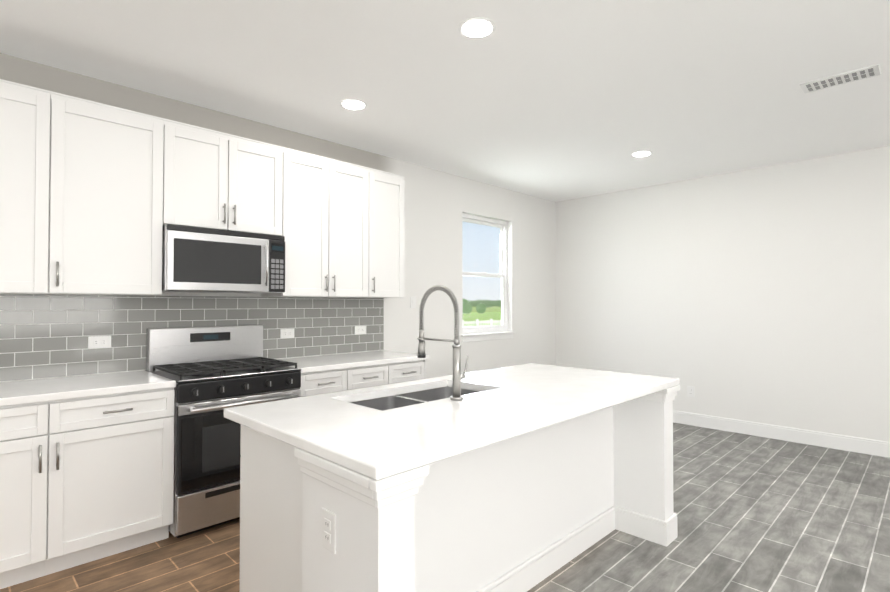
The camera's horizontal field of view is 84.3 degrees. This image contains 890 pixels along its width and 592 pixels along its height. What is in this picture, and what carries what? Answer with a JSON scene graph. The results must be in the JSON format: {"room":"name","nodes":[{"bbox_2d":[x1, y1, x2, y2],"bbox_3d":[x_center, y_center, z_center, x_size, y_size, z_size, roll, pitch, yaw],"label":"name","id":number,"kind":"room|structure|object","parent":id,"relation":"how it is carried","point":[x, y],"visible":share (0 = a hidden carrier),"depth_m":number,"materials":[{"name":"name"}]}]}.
{"room":"kitchen","nodes":[
{"label":"kitchen","id":0,"kind":"room"},
{"bbox_2d":[0,53,555,378],"bbox_3d":[-1.573,0.035,3.712,0.140,2.740,8.880,-1,-1,45],"label":"wall","id":1,"kind":"structure","parent":0,"point":[438,203],"depth_m":5.11,"materials":[{"name":"paint"}]},
{"bbox_2d":[0,79,67,294],"bbox_3d":[-2.464,-0.555,2.479,0.348,1.082,0.823,-1,-1,45],"label":"upper cabinet","id":2,"kind":"object","parent":1,"relation":"attached to","point":[33,120],"depth_m":2.56,"materials":[{"name":"white wood"}]},
{"bbox_2d":[68,95,179,295],"bbox_3d":[-2.025,-0.548,2.920,0.348,1.082,0.661,-1,-1,45],"label":"upper cabinet","id":3,"kind":"object","parent":1,"relation":"attached to","point":[95,197],"depth_m":2.83,"materials":[{"name":"white wood"}]},
{"bbox_2d":[0,294,383,381],"bbox_3d":[-1.867,0.262,3.305,0.012,0.526,3.655,-1,-1,45],"label":"backsplash","id":4,"kind":"structure","parent":1,"relation":"attached to","point":[44,336],"depth_m":3.18,"materials":[{"name":"grey tile"}]},
{"bbox_2d":[88,336,110,348],"bbox_3d":[-2.125,0.284,3.029,0.010,0.075,0.118,-1,-1,45],"label":"outlet","id":5,"kind":"object","parent":4,"relation":"attached to","point":[94,342],"depth_m":3.03,"materials":[{"name":"white plastic"}]},
{"bbox_2d":[280,329,293,338],"bbox_3d":[-1.250,0.298,3.908,0.010,0.075,0.118,-1,-1,45],"label":"outlet","id":6,"kind":"object","parent":4,"relation":"attached to","point":[284,333],"depth_m":3.90,"materials":[{"name":"white plastic"}]},
{"bbox_2d":[355,326,365,334],"bbox_3d":[-0.757,0.306,4.404,0.010,0.075,0.118,-1,-1,45],"label":"outlet","id":7,"kind":"object","parent":4,"relation":"attached to","point":[358,329],"depth_m":4.40,"materials":[{"name":"white plastic"}]},
{"bbox_2d":[176,122,287,235],"bbox_3d":[-1.561,-0.757,3.389,0.348,0.650,0.772,-1,-1,45],"label":"upper cabinet","id":8,"kind":"object","parent":1,"relation":"attached to","point":[224,181],"depth_m":3.27,"materials":[{"name":"white wood"}]},
{"bbox_2d":[162,224,284,293],"bbox_3d":[-1.527,-0.227,3.346,0.444,0.403,0.765,-1,-1,45],"label":"microwave","id":9,"kind":"object","parent":8,"relation":"attached to","point":[200,260],"visible":1,"depth_m":3.17,"materials":[{"name":"silver metal"}]},
{"bbox_2d":[261,148,375,297],"bbox_3d":[-1.021,-0.532,3.928,0.348,1.082,0.880,-1,-1,45],"label":"upper cabinet","id":10,"kind":"object","parent":1,"relation":"attached to","point":[330,204],"depth_m":3.81,"materials":[{"name":"white wood"}]},
{"bbox_2d":[376,169,404,297],"bbox_3d":[-0.636,-0.526,4.315,0.348,1.082,0.451,-1,-1,45],"label":"upper cabinet","id":11,"kind":"object","parent":1,"relation":"attached to","point":[390,187],"depth_m":4.25,"materials":[{"name":"white wood"}]},
{"bbox_2d":[461,213,515,341],"bbox_3d":[0.469,-0.205,5.739,0.170,1.435,0.950,-1,-1,45],"label":"window","id":12,"kind":"structure","parent":1,"relation":"in","point":[483,335],"depth_m":5.84,"materials":[{"name":"white plastic"}]},
{"bbox_2d":[0,422,889,591],"bbox_3d":[0.957,1.395,1.171,7.280,0.060,8.880,-1,-1,45],"label":"floor","id":13,"kind":"structure","parent":0,"point":[758,514],"depth_m":2.76,"materials":[{"name":"grey tile"}]},
{"bbox_2d":[0,388,174,588],"bbox_3d":[-2.158,0.950,2.570,0.618,0.874,1.179,-1,-1,45],"label":"base cabinet","id":14,"kind":"object","parent":13,"relation":"on","point":[84,480],"visible":1,"depth_m":2.46,"materials":[{"name":"white wood"}]},
{"bbox_2d":[0,370,175,406],"bbox_3d":[-2.331,0.489,2.385,0.622,0.038,1.700,-1,-1,45],"label":"countertop","id":15,"kind":"structure","parent":14,"relation":"on","point":[36,391],"depth_m":2.60,"materials":[{"name":"white stone"}]},
{"bbox_2d":[146,325,300,537],"bbox_3d":[-1.434,0.805,3.226,0.698,1.185,0.759,-1,-1,45],"label":"range","id":16,"kind":"object","parent":13,"relation":"on","point":[213,372],"visible":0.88,"depth_m":2.96,"materials":[{"name":"silver metal"}]},
{"bbox_2d":[299,360,425,396],"bbox_3d":[-0.776,0.972,3.932,0.655,0.874,1.166,-1,-1,45],"label":"base cabinet","id":17,"kind":"object","parent":13,"relation":"on","point":[321,382],"visible":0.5,"depth_m":3.68,"materials":[{"name":"white wood"}]},
{"bbox_2d":[277,350,428,372],"bbox_3d":[-0.772,0.514,3.951,0.622,0.038,1.190,-1,-1,45],"label":"countertop","id":18,"kind":"structure","parent":17,"relation":"on","point":[309,364],"depth_m":3.82,"materials":[{"name":"white stone"}]},
{"bbox_2d":[224,383,679,591],"bbox_3d":[0.226,0.948,2.436,1.034,0.875,2.194,-1,-1,45],"label":"kitchen island","id":19,"kind":"object","parent":13,"relation":"on","point":[522,478],"depth_m":2.02,"materials":[{"name":"white paint"}]},
{"bbox_2d":[224,363,679,474],"bbox_3d":[0.222,0.491,2.446,1.040,0.039,2.190,-1,-1,45],"label":"island countertop","id":20,"kind":"structure","parent":19,"relation":"on","point":[523,397],"depth_m":1.94,"materials":[{"name":"white stone"}]},
{"bbox_2d":[344,383,483,410],"bbox_3d":[-0.121,0.612,2.398,0.450,0.228,0.830,-1,-1,45],"label":"sink","id":21,"kind":"object","parent":20,"relation":"in","point":[442,390],"depth_m":2.54,"materials":[{"name":"silver metal"}]},
{"bbox_2d":[417,285,468,399],"bbox_3d":[-0.010,0.208,2.330,0.286,0.521,0.108,-1,-1,45],"label":"faucet","id":22,"kind":"object","parent":20,"relation":"on","point":[458,375],"visible":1,"depth_m":2.24,"materials":[{"name":"brushed nickel"}]},
{"bbox_2d":[0,0,889,201],"bbox_3d":[0.957,-1.404,1.216,7.280,0.060,8.880,-1,-1,45],"label":"ceiling","id":23,"kind":"structure","parent":0,"point":[556,100],"depth_m":2.98,"materials":[{"name":"white paint"}]},
{"bbox_2d":[340,99,366,109],"bbox_3d":[-0.639,-1.336,3.438,0.189,0.006,0.189,0,-1,0],"label":"recessed light","id":24,"kind":"object","parent":23,"relation":"in","point":[351,104],"depth_m":3.42,"materials":[{"name":"white plastic"}]},
{"bbox_2d":[458,17,495,38],"bbox_3d":[0.162,-1.351,2.486,0.189,0.006,0.189,0,-1,0],"label":"recessed light","id":25,"kind":"object","parent":23,"relation":"in","point":[477,28],"depth_m":2.48,"materials":[{"name":"white plastic"}]},
{"bbox_2d":[631,151,652,156],"bbox_3d":[1.826,-1.318,4.568,0.189,0.006,0.189,0,-1,0],"label":"recessed light","id":26,"kind":"object","parent":23,"relation":"in","point":[639,153],"depth_m":4.55,"materials":[{"name":"white plastic"}]},
{"bbox_2d":[800,64,880,92],"bbox_3d":[2.445,-1.340,3.050,0.380,0.009,0.180,-1,-1,45],"label":"ceiling vent","id":27,"kind":"object","parent":23,"relation":"in","point":[844,78],"visible":1,"depth_m":3.03,"materials":[{"name":"white metal"}]},
{"bbox_2d":[555,146,889,441],"bbox_3d":[4.089,0.043,4.241,7.140,2.740,0.140,-1,-1,45],"label":"wall","id":28,"kind":"structure","parent":0,"point":[760,295],"depth_m":5.09,"materials":[{"name":"paint"}]},
{"bbox_2d":[687,386,693,396],"bbox_3d":[2.732,1.063,5.470,0.075,0.118,0.010,-1,-1,45],"label":"outlet","id":29,"kind":"object","parent":28,"relation":"attached to","point":[690,391],"depth_m":5.47,"materials":[{"name":"white plastic"}]},
{"bbox_2d":[673,410,889,457],"bbox_3d":[3.973,1.346,4.224,6.970,0.135,0.020,-1,-1,45],"label":"baseboard","id":30,"kind":"structure","parent":28,"relation":"attached to","point":[850,443],"depth_m":4.81,"materials":[{"name":"white wood"}]},
{"label":"outside","id":31,"kind":"structure","parent":0,"visible":0},
{"bbox_2d":[462,222,500,311],"bbox_3d":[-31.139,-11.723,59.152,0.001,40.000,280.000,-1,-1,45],"label":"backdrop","id":32,"kind":"structure","parent":31,"point":[487,260],"depth_m":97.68,"materials":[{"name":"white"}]},
{"bbox_2d":[463,312,500,326],"bbox_3d":[-9.933,2.253,37.822,59.840,0.020,200.000,-1,-1,45],"label":"ground","id":33,"kind":"structure","parent":31,"point":[469,316],"depth_m":58.92,"materials":[{"name":"green plant"}]},
{"bbox_2d":[463,299,485,313],"bbox_3d":[-23.995,1.270,54.692,6.935,3.109,86.783,-1,-1,45],"label":"trees","id":34,"kind":"object","parent":33,"relation":"on","point":[479,305],"depth_m":78.85,"materials":[{"name":"green plant"}]},
{"bbox_2d":[463,319,500,326],"bbox_3d":[-5.450,1.555,19.541,0.130,0.800,32.530,-1,-1,45],"label":"fence","id":35,"kind":"object","parent":33,"relation":"on","point":[491,322],"depth_m":26.99,"materials":[{"name":"white wood"}]}
]}

